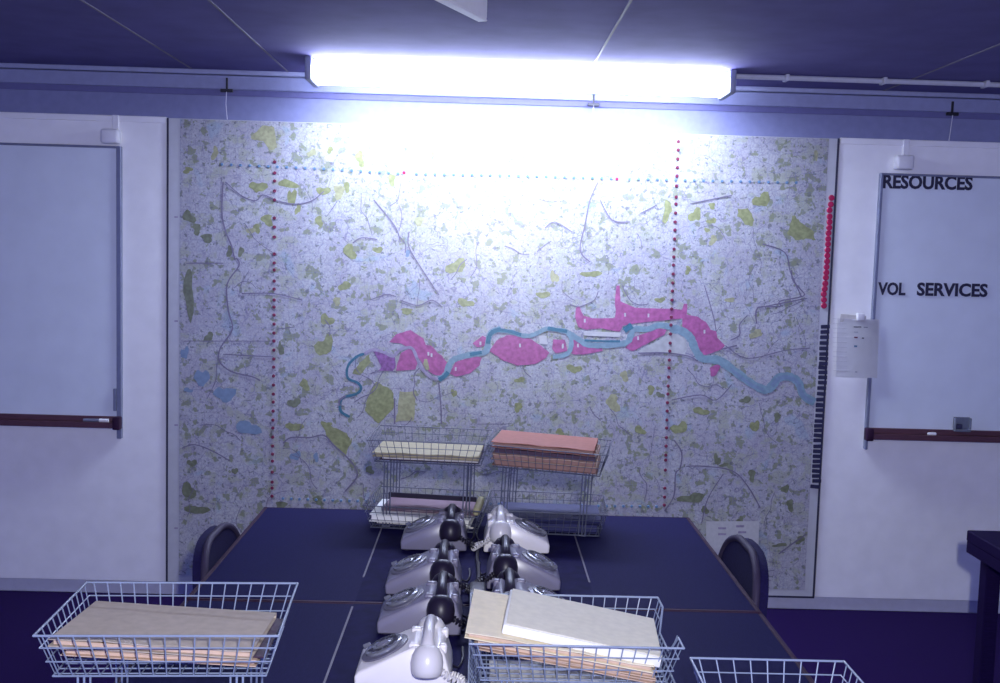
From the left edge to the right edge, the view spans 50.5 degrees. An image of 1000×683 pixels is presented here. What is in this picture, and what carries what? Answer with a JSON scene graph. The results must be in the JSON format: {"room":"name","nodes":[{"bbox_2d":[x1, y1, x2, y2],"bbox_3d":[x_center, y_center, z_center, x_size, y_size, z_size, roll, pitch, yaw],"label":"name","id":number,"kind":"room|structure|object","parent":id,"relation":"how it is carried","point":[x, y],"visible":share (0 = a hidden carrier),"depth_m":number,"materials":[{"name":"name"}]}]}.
{"room":"emergency control room","nodes":[
{"label":"emergency control room","id":0,"kind":"room"},
{"bbox_2d":[0,0,999,93],"bbox_3d":[0.007,-0.863,1.000,6.800,0.050,7.340,2,5,-1],"label":"ceiling","id":1,"kind":"structure","parent":0,"point":[892,39],"depth_m":3.69,"materials":[{"name":"white paint"}]},
{"bbox_2d":[80,0,192,68],"bbox_3d":[-1.283,-0.870,0.961,0.008,0.003,7.300,2,5,-1],"label":"trim","id":2,"kind":"structure","parent":1,"relation":"attached to","point":[83,1],"depth_m":3.81,"materials":[{"name":"white metal"}]},
{"bbox_2d":[207,0,288,71],"bbox_3d":[-0.868,-0.859,0.968,0.008,0.003,7.300,2,5,-1],"label":"trim","id":3,"kind":"structure","parent":1,"relation":"attached to","point":[210,1],"depth_m":3.79,"materials":[{"name":"grey metal"}]},
{"bbox_2d":[435,0,487,21],"bbox_3d":[-0.300,-0.935,2.529,0.030,0.084,1.256,4,5,24],"label":"batten","id":4,"kind":"object","parent":1,"relation":"attached to","point":[476,10],"visible":1,"depth_m":3.00,"materials":[{"name":"white plastic"}]},
{"bbox_2d":[305,56,736,99],"bbox_3d":[0.083,-1.072,4.326,1.718,0.094,0.224,2,5,-1],"label":"fluorescent light","id":5,"kind":"object","parent":1,"relation":"attached to","point":[720,84],"visible":1,"depth_m":4.25,"materials":[{"name":"glowing translucent plastic diffuser"},{"name":"white painted metal"}]},
{"bbox_2d":[591,0,632,67],"bbox_3d":[0.418,-0.824,0.990,0.008,0.003,7.300,2,5,-1],"label":"trim","id":6,"kind":"structure","parent":1,"relation":"attached to","point":[630,1],"depth_m":3.56,"materials":[{"name":"white metal"}]},
{"bbox_2d":[736,74,999,88],"bbox_3d":[2.148,-1.049,4.351,2.400,0.026,0.054,2,5,-1],"label":"cable conduit","id":7,"kind":"object","parent":1,"relation":"attached to","point":[881,81],"visible":0.94,"depth_m":4.33,"materials":[{"name":"metal"}]},
{"bbox_2d":[0,68,999,142],"bbox_3d":[-0.081,0.016,4.788,6.800,2.450,0.060,2,5,-1],"label":"wall","id":8,"kind":"structure","parent":0,"point":[183,106],"depth_m":4.67,"materials":[{"name":"paint"}]},
{"bbox_2d":[0,112,166,581],"bbox_3d":[-2.434,0.028,4.714,1.896,2.080,0.021,2,5,-1],"label":"wall panel","id":9,"kind":"object","parent":8,"relation":"attached to","point":[77,503],"visible":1,"depth_m":4.76,"materials":[{"name":"white paint"}]},
{"bbox_2d":[0,115,122,438],"bbox_3d":[-2.276,-0.294,4.680,1.253,1.425,0.130,2,5,-1],"label":"whiteboard","id":10,"kind":"object","parent":9,"relation":"attached to","point":[61,205],"visible":0.89,"depth_m":4.67,"materials":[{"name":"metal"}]},
{"bbox_2d":[83,418,108,421],"bbox_3d":[-1.792,0.350,4.707,0.110,0.017,0.016,2,5,-1],"label":"marker pen","id":11,"kind":"object","parent":10,"relation":"on","point":[84,419],"visible":1,"depth_m":4.70,"materials":[{"name":"plastic"}]},
{"bbox_2d":[220,78,232,118],"bbox_3d":[-1.190,-1.058,4.621,0.054,0.179,0.014,2,5,-1],"label":"hook","id":12,"kind":"object","parent":8,"relation":"hanging from","point":[226,90],"visible":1,"depth_m":4.61,"materials":[{"name":"black metal"}]},
{"bbox_2d":[0,69,999,113],"bbox_3d":[-0.049,-1.098,4.652,6.800,0.059,0.022,2,5,-1],"label":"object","id":13,"kind":"structure","parent":8,"relation":"attached to","point":[28,76],"depth_m":4.64,"materials":[{"name":"paint"}]},
{"bbox_2d":[0,83,999,119],"bbox_3d":[-0.050,-1.057,4.663,6.800,0.025,0.008,2,5,-1],"label":"trim","id":14,"kind":"structure","parent":8,"relation":"attached to","point":[24,86],"depth_m":4.66,"materials":[{"name":"white metal"}]},
{"bbox_2d":[0,578,999,613],"bbox_3d":[-0.114,1.159,4.851,6.800,0.062,0.008,2,5,-1],"label":"baseboard","id":15,"kind":"structure","parent":8,"relation":"attached to","point":[6,584],"depth_m":4.87,"materials":[{"name":"paint"}]},
{"bbox_2d":[0,63,999,99],"bbox_3d":[-0.047,-1.140,4.643,6.800,0.020,0.034,2,5,-1],"label":"trim","id":16,"kind":"structure","parent":8,"relation":"attached to","point":[2,65],"depth_m":4.62,"materials":[{"name":"paint"}]},
{"bbox_2d":[166,118,839,597],"bbox_3d":[-0.008,0.099,4.754,2.954,2.079,0.024,2,5,-1],"label":"map","id":17,"kind":"object","parent":8,"relation":"attached to","point":[541,304],"visible":0.94,"depth_m":4.73},
{"bbox_2d":[810,484,818,488],"bbox_3d":[1.427,0.658,4.812,0.041,0.020,0.006,2,5,-1],"label":"tab","id":18,"kind":"object","parent":17,"relation":"attached to","point":[811,485],"visible":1,"depth_m":4.81,"materials":[{"name":"black plastic"}]},
{"bbox_2d":[812,479,820,482],"bbox_3d":[1.436,0.632,4.809,0.040,0.017,0.006,1,5,-1],"label":"tab","id":19,"kind":"object","parent":17,"relation":"attached to","point":[813,480],"visible":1,"depth_m":4.81,"materials":[{"name":"plastic"}]},
{"bbox_2d":[812,474,820,477],"bbox_3d":[1.433,0.610,4.808,0.040,0.017,0.006,0,5,-1],"label":"tab","id":20,"kind":"object","parent":17,"relation":"attached to","point":[813,475],"visible":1,"depth_m":4.80,"materials":[{"name":"plastic"}]},
{"bbox_2d":[812,469,820,472],"bbox_3d":[1.433,0.587,4.806,0.041,0.019,0.006,2,5,-1],"label":"tab","id":21,"kind":"object","parent":17,"relation":"attached to","point":[813,470],"visible":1,"depth_m":4.80,"materials":[{"name":"plastic"}]},
{"bbox_2d":[812,464,820,467],"bbox_3d":[1.433,0.564,4.804,0.040,0.017,0.006,0,5,-1],"label":"tab","id":22,"kind":"object","parent":17,"relation":"attached to","point":[813,465],"visible":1,"depth_m":4.80,"materials":[{"name":"black plastic"}]},
{"bbox_2d":[812,459,821,462],"bbox_3d":[1.435,0.542,4.802,0.040,0.017,0.006,0,5,-1],"label":"tab","id":23,"kind":"object","parent":17,"relation":"attached to","point":[814,460],"visible":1,"depth_m":4.80,"materials":[{"name":"black plastic"}]},
{"bbox_2d":[813,454,821,457],"bbox_3d":[1.435,0.519,4.800,0.040,0.017,0.006,2,5,-1],"label":"tab","id":24,"kind":"object","parent":17,"relation":"attached to","point":[814,455],"visible":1,"depth_m":4.80,"materials":[{"name":"black plastic"}]},
{"bbox_2d":[813,449,821,452],"bbox_3d":[1.435,0.497,4.798,0.040,0.017,0.006,3,5,-1],"label":"tab","id":25,"kind":"object","parent":17,"relation":"attached to","point":[814,450],"visible":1,"depth_m":4.79,"materials":[{"name":"black plastic"}]},
{"bbox_2d":[813,444,821,447],"bbox_3d":[1.437,0.474,4.796,0.041,0.019,0.006,2,5,-1],"label":"tab","id":26,"kind":"object","parent":17,"relation":"attached to","point":[815,445],"visible":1,"depth_m":4.79,"materials":[{"name":"plastic"}]},
{"bbox_2d":[813,438,821,441],"bbox_3d":[1.436,0.447,4.794,0.040,0.017,0.006,0,5,-1],"label":"tab","id":27,"kind":"object","parent":17,"relation":"attached to","point":[814,439],"visible":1,"depth_m":4.79,"materials":[{"name":"black plastic"}]},
{"bbox_2d":[813,433,822,437],"bbox_3d":[1.436,0.424,4.792,0.041,0.020,0.006,2,5,-1],"label":"tab","id":28,"kind":"object","parent":17,"relation":"attached to","point":[815,434],"visible":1,"depth_m":4.79,"materials":[{"name":"plastic"}]},
{"bbox_2d":[814,428,822,431],"bbox_3d":[1.438,0.401,4.790,0.041,0.019,0.006,2,5,-1],"label":"tab","id":29,"kind":"object","parent":17,"relation":"attached to","point":[816,429],"visible":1,"depth_m":4.79,"materials":[{"name":"plastic"}]},
{"bbox_2d":[814,424,822,427],"bbox_3d":[1.437,0.381,4.788,0.040,0.018,0.006,2,5,-1],"label":"tab","id":30,"kind":"object","parent":17,"relation":"attached to","point":[815,425],"visible":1,"depth_m":4.79,"materials":[{"name":"black plastic"}]},
{"bbox_2d":[814,419,823,422],"bbox_3d":[1.439,0.359,4.786,0.040,0.017,0.006,2,5,-1],"label":"tab","id":31,"kind":"object","parent":17,"relation":"attached to","point":[815,420],"visible":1,"depth_m":4.78,"materials":[{"name":"black plastic"}]},
{"bbox_2d":[815,414,823,417],"bbox_3d":[1.442,0.335,4.784,0.040,0.017,0.006,3,5,-1],"label":"tab","id":32,"kind":"object","parent":17,"relation":"attached to","point":[816,415],"visible":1,"depth_m":4.78,"materials":[{"name":"black plastic"}]},
{"bbox_2d":[815,408,824,411],"bbox_3d":[1.442,0.309,4.782,0.040,0.017,0.006,0,5,-1],"label":"tab","id":33,"kind":"object","parent":17,"relation":"attached to","point":[817,409],"visible":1,"depth_m":4.78,"materials":[{"name":"plastic"}]},
{"bbox_2d":[817,392,825,395],"bbox_3d":[1.446,0.236,4.776,0.041,0.019,0.006,2,5,-1],"label":"tab","id":34,"kind":"object","parent":17,"relation":"attached to","point":[818,393],"visible":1,"depth_m":4.77,"materials":[{"name":"black plastic"}]},
{"bbox_2d":[817,386,825,389],"bbox_3d":[1.448,0.209,4.774,0.040,0.017,0.006,0,5,-1],"label":"tab","id":35,"kind":"object","parent":17,"relation":"attached to","point":[818,387],"visible":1,"depth_m":4.77,"materials":[{"name":"black plastic"}]},
{"bbox_2d":[818,381,826,384],"bbox_3d":[1.450,0.185,4.771,0.040,0.017,0.006,2,5,-1],"label":"tab","id":36,"kind":"object","parent":17,"relation":"attached to","point":[819,382],"visible":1,"depth_m":4.77,"materials":[{"name":"black plastic"}]},
{"bbox_2d":[818,375,826,378],"bbox_3d":[1.450,0.161,4.769,0.040,0.017,0.006,2,5,-1],"label":"tab","id":37,"kind":"object","parent":17,"relation":"attached to","point":[819,376],"visible":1,"depth_m":4.77,"materials":[{"name":"plastic"}]},
{"bbox_2d":[818,370,826,373],"bbox_3d":[1.451,0.139,4.768,0.041,0.019,0.006,2,5,-1],"label":"tab","id":38,"kind":"object","parent":17,"relation":"attached to","point":[820,371],"visible":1,"depth_m":4.76,"materials":[{"name":"black plastic"}]},
{"bbox_2d":[818,365,826,369],"bbox_3d":[1.449,0.117,4.766,0.041,0.020,0.006,2,5,-1],"label":"tab","id":39,"kind":"object","parent":17,"relation":"attached to","point":[819,366],"visible":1,"depth_m":4.76,"materials":[{"name":"plastic"}]},
{"bbox_2d":[819,362,827,365],"bbox_3d":[1.452,0.099,4.764,0.040,0.017,0.006,2,5,-1],"label":"tab","id":40,"kind":"object","parent":17,"relation":"attached to","point":[820,363],"visible":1,"depth_m":4.76,"materials":[{"name":"black plastic"}]},
{"bbox_2d":[819,356,827,360],"bbox_3d":[1.452,0.077,4.762,0.040,0.017,0.006,3,5,-1],"label":"tab","id":41,"kind":"object","parent":17,"relation":"attached to","point":[820,358],"visible":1,"depth_m":4.76,"materials":[{"name":"plastic"}]},
{"bbox_2d":[819,352,827,355],"bbox_3d":[1.452,0.056,4.760,0.040,0.018,0.006,2,5,-1],"label":"tab","id":42,"kind":"object","parent":17,"relation":"attached to","point":[820,353],"visible":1,"depth_m":4.76,"materials":[{"name":"black plastic"}]},
{"bbox_2d":[819,346,827,349],"bbox_3d":[1.452,0.031,4.758,0.040,0.017,0.006,2,5,-1],"label":"tab","id":43,"kind":"object","parent":17,"relation":"attached to","point":[820,347],"visible":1,"depth_m":4.75,"materials":[{"name":"black plastic"}]},
{"bbox_2d":[821,297,826,302],"bbox_3d":[1.448,-0.186,4.740,0.027,0.027,0.006,2,5,-1],"label":"marker","id":44,"kind":"object","parent":17,"relation":"attached to","point":[823,299],"visible":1,"depth_m":4.74,"materials":[{"name":"red plastic"}]},
{"bbox_2d":[820,341,828,344],"bbox_3d":[1.453,0.007,4.756,0.040,0.017,0.006,1,5,-1],"label":"tab","id":45,"kind":"object","parent":17,"relation":"attached to","point":[821,342],"visible":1,"depth_m":4.75,"materials":[{"name":"plastic"}]},
{"bbox_2d":[820,335,828,338],"bbox_3d":[1.454,-0.019,4.754,0.040,0.017,0.006,0,5,-1],"label":"tab","id":46,"kind":"object","parent":17,"relation":"attached to","point":[821,336],"visible":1,"depth_m":4.75,"materials":[{"name":"plastic"}]},
{"bbox_2d":[820,330,828,333],"bbox_3d":[1.455,-0.043,4.752,0.041,0.019,0.006,2,5,-1],"label":"tab","id":47,"kind":"object","parent":17,"relation":"attached to","point":[821,331],"visible":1,"depth_m":4.75,"materials":[{"name":"plastic"}]},
{"bbox_2d":[821,325,829,328],"bbox_3d":[1.456,-0.066,4.750,0.041,0.019,0.006,2,5,-1],"label":"tab","id":48,"kind":"object","parent":17,"relation":"attached to","point":[822,326],"visible":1,"depth_m":4.75,"materials":[{"name":"black plastic"}]},
{"bbox_2d":[825,241,830,246],"bbox_3d":[1.459,-0.433,4.719,0.027,0.027,0.006,2,5,-1],"label":"marker","id":49,"kind":"object","parent":17,"relation":"attached to","point":[827,243],"visible":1,"depth_m":4.72,"materials":[{"name":"red plastic"}]},
{"bbox_2d":[825,230,831,235],"bbox_3d":[1.460,-0.482,4.715,0.027,0.027,0.006,2,5,-1],"label":"marker","id":50,"kind":"object","parent":17,"relation":"attached to","point":[828,232],"visible":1,"depth_m":4.71,"materials":[{"name":"red plastic"}]},
{"bbox_2d":[826,213,832,218],"bbox_3d":[1.463,-0.555,4.708,0.027,0.027,0.006,2,5,-1],"label":"marker","id":51,"kind":"object","parent":17,"relation":"attached to","point":[829,216],"visible":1,"depth_m":4.71,"materials":[{"name":"red plastic"}]},
{"bbox_2d":[826,207,832,212],"bbox_3d":[1.462,-0.582,4.706,0.027,0.027,0.006,2,5,-1],"label":"marker","id":52,"kind":"object","parent":17,"relation":"attached to","point":[829,209],"visible":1,"depth_m":4.70,"materials":[{"name":"red plastic"}]},
{"bbox_2d":[828,201,833,206],"bbox_3d":[1.467,-0.608,4.704,0.027,0.027,0.006,2,5,-1],"label":"marker","id":53,"kind":"object","parent":17,"relation":"attached to","point":[830,204],"visible":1,"depth_m":4.70,"materials":[{"name":"red plastic"}]},
{"bbox_2d":[828,195,834,200],"bbox_3d":[1.469,-0.636,4.701,0.027,0.027,0.006,2,5,-1],"label":"marker","id":54,"kind":"object","parent":17,"relation":"attached to","point":[831,197],"visible":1,"depth_m":4.70,"materials":[{"name":"red plastic"}]},
{"bbox_2d":[587,93,599,126],"bbox_3d":[0.409,-1.009,4.648,0.054,0.168,0.014,2,5,-1],"label":"hook","id":55,"kind":"object","parent":8,"relation":"hanging from","point":[593,104],"visible":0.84,"depth_m":4.64,"materials":[{"name":"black metal"}]},
{"bbox_2d":[814,138,999,600],"bbox_3d":[2.344,0.159,4.795,1.744,2.080,0.021,2,5,-1],"label":"wall panel","id":56,"kind":"object","parent":8,"relation":"attached to","point":[896,517],"visible":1,"depth_m":4.82,"materials":[{"name":"white paint"}]},
{"bbox_2d":[833,313,879,377],"bbox_3d":[1.583,0.017,4.731,0.211,0.287,0.021,2,5,-1],"label":"notice sheet","id":57,"kind":"object","parent":56,"relation":"attached to","point":[857,337],"visible":1,"depth_m":4.73,"materials":[{"name":"white paper"}]},
{"bbox_2d":[863,139,999,449],"bbox_3d":[2.268,-0.189,4.758,1.229,1.387,0.134,2,5,-1],"label":"whiteboard","id":58,"kind":"object","parent":56,"relation":"attached to","point":[936,285],"visible":1,"depth_m":4.74,"materials":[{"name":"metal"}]},
{"bbox_2d":[953,417,971,431],"bbox_3d":[2.075,0.373,4.762,0.072,0.064,0.024,2,5,-1],"label":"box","id":59,"kind":"object","parent":58,"relation":"on","point":[960,424],"visible":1,"depth_m":4.76,"materials":[{"name":"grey plastic"}]},
{"bbox_2d":[883,43,999,90],"bbox_3d":[1.735,-0.788,1.012,0.008,0.003,7.300,2,5,-1],"label":"trim","id":60,"kind":"structure","parent":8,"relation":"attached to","point":[999,43],"depth_m":3.99,"materials":[{"name":"grey metal"}]},
{"bbox_2d":[946,101,958,141],"bbox_3d":[1.990,-0.969,4.675,0.054,0.175,0.014,2,5,-1],"label":"hook","id":61,"kind":"object","parent":8,"relation":"hanging from","point":[952,113],"visible":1,"depth_m":4.67,"materials":[{"name":"black metal"}]},
{"bbox_2d":[0,590,999,682],"bbox_3d":[-0.062,1.527,1.204,6.800,0.050,7.340,2,5,-1],"label":"floor","id":62,"kind":"structure","parent":0,"point":[879,646],"depth_m":4.45,"materials":[{"name":"blue carpet"}]},
{"bbox_2d":[192,522,239,588],"bbox_3d":[-0.593,0.932,3.032,0.518,0.798,0.440,2,5,-1],"label":"chair","id":63,"kind":"object","parent":62,"relation":"on","point":[216,540],"visible":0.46,"depth_m":2.94,"materials":[{"name":"blue fabric"}]},
{"bbox_2d":[114,600,814,682],"bbox_3d":[-0.063,1.058,2.038,1.404,0.742,1.143,2,5,-1],"label":"table","id":64,"kind":"object","parent":62,"relation":"on","point":[319,642],"visible":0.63,"depth_m":2.32,"materials":[{"name":"laminate"}]},
{"bbox_2d":[32,581,298,682],"bbox_3d":[-0.563,0.574,1.845,0.388,0.232,0.276,1,5,-4],"label":"wire tray","id":65,"kind":"object","parent":64,"relation":"on","point":[263,660],"visible":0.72,"depth_m":1.74,"materials":[{"name":"silver metal"}]},
{"bbox_2d":[60,649,259,666],"bbox_3d":[-0.566,0.515,1.848,0.319,0.036,0.210,1,5,-2],"label":"folder","id":66,"kind":"object","parent":65,"relation":"in","point":[68,652],"visible":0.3,"depth_m":1.75,"materials":[{"name":"beige paper"}]},
{"bbox_2d":[253,618,282,657],"bbox_3d":[-0.553,0.508,1.852,0.318,0.027,0.207,1,5,-3],"label":"folder","id":67,"kind":"object","parent":66,"relation":"on","point":[275,627],"visible":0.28,"depth_m":1.84,"materials":[{"name":"paper"}]},
{"bbox_2d":[48,601,276,659],"bbox_3d":[-0.574,0.497,1.843,0.331,0.038,0.224,2,5,-2],"label":"folder","id":68,"kind":"object","parent":67,"relation":"on","point":[101,617],"visible":0.91,"depth_m":1.82,"materials":[{"name":"beige paper"}]},
{"bbox_2d":[354,614,467,682],"bbox_3d":[-0.177,0.615,2.146,0.224,0.118,0.269,1,5,-5],"label":"telephone","id":69,"kind":"object","parent":64,"relation":"on","point":[422,653],"visible":1,"depth_m":2.06,"materials":[{"name":"beige plastic"}]},
{"bbox_2d":[377,570,468,635],"bbox_3d":[-0.168,0.589,2.445,0.224,0.118,0.269,1,5,-5],"label":"telephone","id":70,"kind":"object","parent":64,"relation":"on","point":[440,597],"visible":0.83,"depth_m":2.36,"materials":[{"name":"grey plastic"}]},
{"bbox_2d":[492,568,563,598],"bbox_3d":[0.056,0.593,2.484,0.224,0.118,0.269,2,5,3],"label":"telephone","id":71,"kind":"object","parent":64,"relation":"on","point":[508,579],"visible":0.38,"depth_m":2.47,"materials":[{"name":"grey plastic"}]},
{"bbox_2d":[468,645,675,682],"bbox_3d":[0.132,0.657,2.048,0.388,0.066,0.284,2,5,-1],"label":"wire tray","id":72,"kind":"object","parent":64,"relation":"on","point":[469,646],"visible":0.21,"depth_m":2.08,"materials":[{"name":"metal"}]},
{"bbox_2d":[489,660,636,682],"bbox_3d":[0.131,0.669,2.050,0.300,0.031,0.202,1,5,-2],"label":"document","id":73,"kind":"object","parent":72,"relation":"in","point":[490,661],"visible":0.32,"depth_m":2.08,"materials":[{"name":"white paper"}]},
{"bbox_2d":[469,593,684,682],"bbox_3d":[0.133,0.608,2.043,0.388,0.154,0.284,2,5,-1],"label":"wire tray","id":74,"kind":"object","parent":72,"relation":"on","point":[668,649],"visible":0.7,"depth_m":1.92,"materials":[{"name":"silver metal"}]},
{"bbox_2d":[479,647,655,682],"bbox_3d":[0.128,0.579,2.033,0.323,0.056,0.217,2,5,3],"label":"folder","id":75,"kind":"object","parent":74,"relation":"in","point":[609,673],"visible":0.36,"depth_m":1.93,"materials":[{"name":"beige paper"}]},
{"bbox_2d":[474,640,656,678],"bbox_3d":[0.120,0.566,2.035,0.333,0.063,0.227,2,5,1],"label":"folder","id":76,"kind":"object","parent":75,"relation":"on","point":[508,649],"visible":0.24,"depth_m":1.93,"materials":[{"name":"beige paper"}]},
{"bbox_2d":[464,589,653,673],"bbox_3d":[0.111,0.550,2.036,0.343,0.062,0.252,2,5,2],"label":"folder","id":77,"kind":"object","parent":76,"relation":"on","point":[487,612],"visible":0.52,"depth_m":1.93,"materials":[{"name":"beige paper"}]},
{"bbox_2d":[502,589,661,666],"bbox_3d":[0.155,0.542,2.022,0.291,0.068,0.208,2,5,4],"label":"paper stack","id":78,"kind":"object","parent":77,"relation":"on","point":[528,615],"visible":0.99,"depth_m":1.99,"materials":[{"name":"white paper"}]},
{"bbox_2d":[689,657,863,682],"bbox_3d":[0.472,0.654,1.686,0.276,0.158,0.388,2,5,-1],"label":"wire tray","id":79,"kind":"object","parent":64,"relation":"on","point":[698,676],"visible":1,"depth_m":1.87,"materials":[{"name":"silver metal"}]},
{"bbox_2d":[186,507,761,612],"bbox_3d":[-0.079,0.970,3.072,1.404,0.742,0.923,2,5,-1],"label":"table","id":80,"kind":"object","parent":62,"relation":"on","point":[333,555],"visible":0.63,"depth_m":2.93,"materials":[{"name":"laminate"}]},
{"bbox_2d":[362,486,492,532],"bbox_3d":[-0.223,0.531,3.353,0.375,0.074,0.273,2,5,5],"label":"wire tray","id":81,"kind":"object","parent":80,"relation":"on","point":[371,505],"visible":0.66,"depth_m":3.25,"materials":[{"name":"grey metal"}]},
{"bbox_2d":[374,510,481,529],"bbox_3d":[-0.223,0.554,3.361,0.310,0.014,0.217,3,5,5],"label":"folder","id":82,"kind":"object","parent":81,"relation":"in","point":[473,526],"visible":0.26,"depth_m":3.27,"materials":[{"name":"white paper"}]},
{"bbox_2d":[369,499,474,526],"bbox_3d":[-0.236,0.537,3.337,0.312,0.023,0.207,3,5,5],"label":"document","id":83,"kind":"object","parent":82,"relation":"on","point":[401,516],"visible":0.41,"depth_m":3.25,"materials":[{"name":"white paper"}]},
{"bbox_2d":[381,497,475,515],"bbox_3d":[-0.215,0.521,3.362,0.295,0.008,0.157,3,5,5],"label":"folder","id":84,"kind":"object","parent":83,"relation":"on","point":[395,501],"visible":0.68,"depth_m":3.36,"materials":[{"name":"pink paper"}]},
{"bbox_2d":[473,496,483,515],"bbox_3d":[-0.066,0.514,3.316,0.022,0.039,0.110,2,5,7],"label":"wallet","id":85,"kind":"object","parent":84,"relation":"on","point":[479,503],"visible":0.94,"depth_m":3.29,"materials":[{"name":"yellow paper"}]},
{"bbox_2d":[388,492,476,501],"bbox_3d":[-0.221,0.517,3.464,0.290,0.036,0.011,3,5,5],"label":"spine","id":86,"kind":"object","parent":82,"relation":"on","point":[400,495],"visible":0.52,"depth_m":3.46,"materials":[{"name":"black plastic"}]},
{"bbox_2d":[366,425,492,530],"bbox_3d":[-0.219,0.428,3.351,0.373,0.274,0.273,2,5,2],"label":"wire tray","id":87,"kind":"object","parent":81,"relation":"on","point":[377,428],"visible":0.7,"depth_m":3.25,"materials":[{"name":"grey metal"}]},
{"bbox_2d":[367,427,490,465],"bbox_3d":[-0.215,0.329,3.342,0.371,0.071,0.272,2,5,2],"label":"wire basket","id":88,"kind":"object","parent":87,"relation":"on","point":[391,461],"depth_m":3.24,"materials":[{"name":"silver metal"}]},
{"bbox_2d":[380,449,483,463],"bbox_3d":[-0.210,0.353,3.343,0.305,0.012,0.207,2,5,3],"label":"folder","id":89,"kind":"object","parent":87,"relation":"in","point":[381,458],"visible":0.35,"depth_m":3.25,"materials":[{"name":"white paper"}]},
{"bbox_2d":[372,440,483,460],"bbox_3d":[-0.221,0.340,3.337,0.325,0.015,0.222,2,5,3],"label":"folder","id":90,"kind":"object","parent":89,"relation":"on","point":[430,449],"visible":0.82,"depth_m":3.28,"materials":[{"name":"beige paper"}]},
{"bbox_2d":[385,539,470,594],"bbox_3d":[-0.178,0.566,2.714,0.224,0.118,0.269,1,5,-5],"label":"telephone","id":91,"kind":"object","parent":80,"relation":"on","point":[415,570],"visible":0.84,"depth_m":2.63,"materials":[{"name":"grey plastic"}]},
{"bbox_2d":[401,503,476,551],"bbox_3d":[-0.177,0.533,3.108,0.224,0.118,0.269,1,5,-5],"label":"telephone","id":92,"kind":"object","parent":80,"relation":"on","point":[424,533],"visible":0.94,"depth_m":3.02,"materials":[{"name":"grey plastic"}]},
{"bbox_2d":[469,548,485,605],"bbox_3d":[-0.058,0.604,2.831,0.040,0.030,0.560,2,5,-1],"label":"junction box","id":93,"kind":"object","parent":80,"relation":"on","point":[473,585],"visible":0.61,"depth_m":2.65,"materials":[{"name":"grey plastic"}]},
{"bbox_2d":[471,504,549,553],"bbox_3d":[0.035,0.539,3.107,0.224,0.118,0.269,2,5,3],"label":"telephone","id":94,"kind":"object","parent":80,"relation":"on","point":[529,535],"visible":0.98,"depth_m":3.02,"materials":[{"name":"beige plastic"}]},
{"bbox_2d":[474,534,560,590],"bbox_3d":[0.048,0.567,2.778,0.224,0.118,0.269,2,5,3],"label":"telephone","id":95,"kind":"object","parent":80,"relation":"on","point":[534,567],"visible":0.84,"depth_m":2.70,"materials":[{"name":"grey plastic"}]},
{"bbox_2d":[484,490,607,536],"bbox_3d":[0.145,0.542,3.346,0.375,0.074,0.273,2,5,3],"label":"wire tray","id":96,"kind":"object","parent":80,"relation":"on","point":[522,498],"visible":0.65,"depth_m":3.25,"materials":[{"name":"grey metal"}]},
{"bbox_2d":[486,430,611,536],"bbox_3d":[0.156,0.445,3.342,0.375,0.273,0.273,2,5,8],"label":"wire tray","id":97,"kind":"object","parent":96,"relation":"on","point":[609,448],"visible":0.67,"depth_m":3.23,"materials":[{"name":"grey metal"}]},
{"bbox_2d":[492,456,600,474],"bbox_3d":[0.150,0.372,3.333,0.322,0.029,0.220,2,5,8],"label":"folder","id":98,"kind":"object","parent":97,"relation":"in","point":[497,462],"visible":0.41,"depth_m":3.23,"materials":[{"name":"paper"}]},
{"bbox_2d":[491,453,598,467],"bbox_3d":[0.147,0.354,3.330,0.322,0.027,0.220,2,5,7],"label":"folder","id":99,"kind":"object","parent":98,"relation":"on","point":[495,455],"visible":0.33,"depth_m":3.23,"materials":[{"name":"paper"}]},
{"bbox_2d":[492,444,600,461],"bbox_3d":[0.151,0.335,3.334,0.318,0.030,0.220,2,5,9],"label":"folder","id":100,"kind":"object","parent":99,"relation":"on","point":[508,450],"visible":0.46,"depth_m":3.23,"materials":[{"name":"paper"}]},
{"bbox_2d":[491,430,597,455],"bbox_3d":[0.145,0.316,3.339,0.315,0.027,0.234,2,5,8],"label":"folder","id":101,"kind":"object","parent":100,"relation":"on","point":[555,442],"visible":0.98,"depth_m":3.30,"materials":[{"name":"pink paper"}]},
{"bbox_2d":[487,432,610,476],"bbox_3d":[0.157,0.352,3.335,0.373,0.071,0.272,4,5,8],"label":"wire basket","id":102,"kind":"object","parent":97,"relation":"on","point":[606,456],"depth_m":3.22,"materials":[{"name":"silver metal"}]},
{"bbox_2d":[535,522,597,533],"bbox_3d":[0.148,0.559,3.348,0.315,0.027,0.212,2,5,3],"label":"folder","id":103,"kind":"object","parent":96,"relation":"in","point":[559,526],"visible":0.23,"depth_m":3.25,"materials":[{"name":"blue paper"}]},
{"bbox_2d":[501,502,600,523],"bbox_3d":[0.155,0.538,3.350,0.315,0.014,0.207,2,5,2],"label":"folder","id":104,"kind":"object","parent":103,"relation":"on","point":[512,506],"visible":0.81,"depth_m":3.34,"materials":[{"name":"blue paper"}]},
{"bbox_2d":[718,534,768,616],"bbox_3d":[0.441,0.954,2.929,0.518,0.831,0.440,2,5,-1],"label":"chair","id":105,"kind":"object","parent":62,"relation":"on","point":[744,558],"visible":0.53,"depth_m":2.84,"materials":[{"name":"blue fabric"}]},
{"bbox_2d":[966,530,999,682],"bbox_3d":[2.171,1.035,3.081,1.314,0.740,0.828,2,5,-1],"label":"desk","id":106,"kind":"object","parent":62,"relation":"on","point":[984,546],"visible":1,"depth_m":3.42,"materials":[{"name":"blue wood"}]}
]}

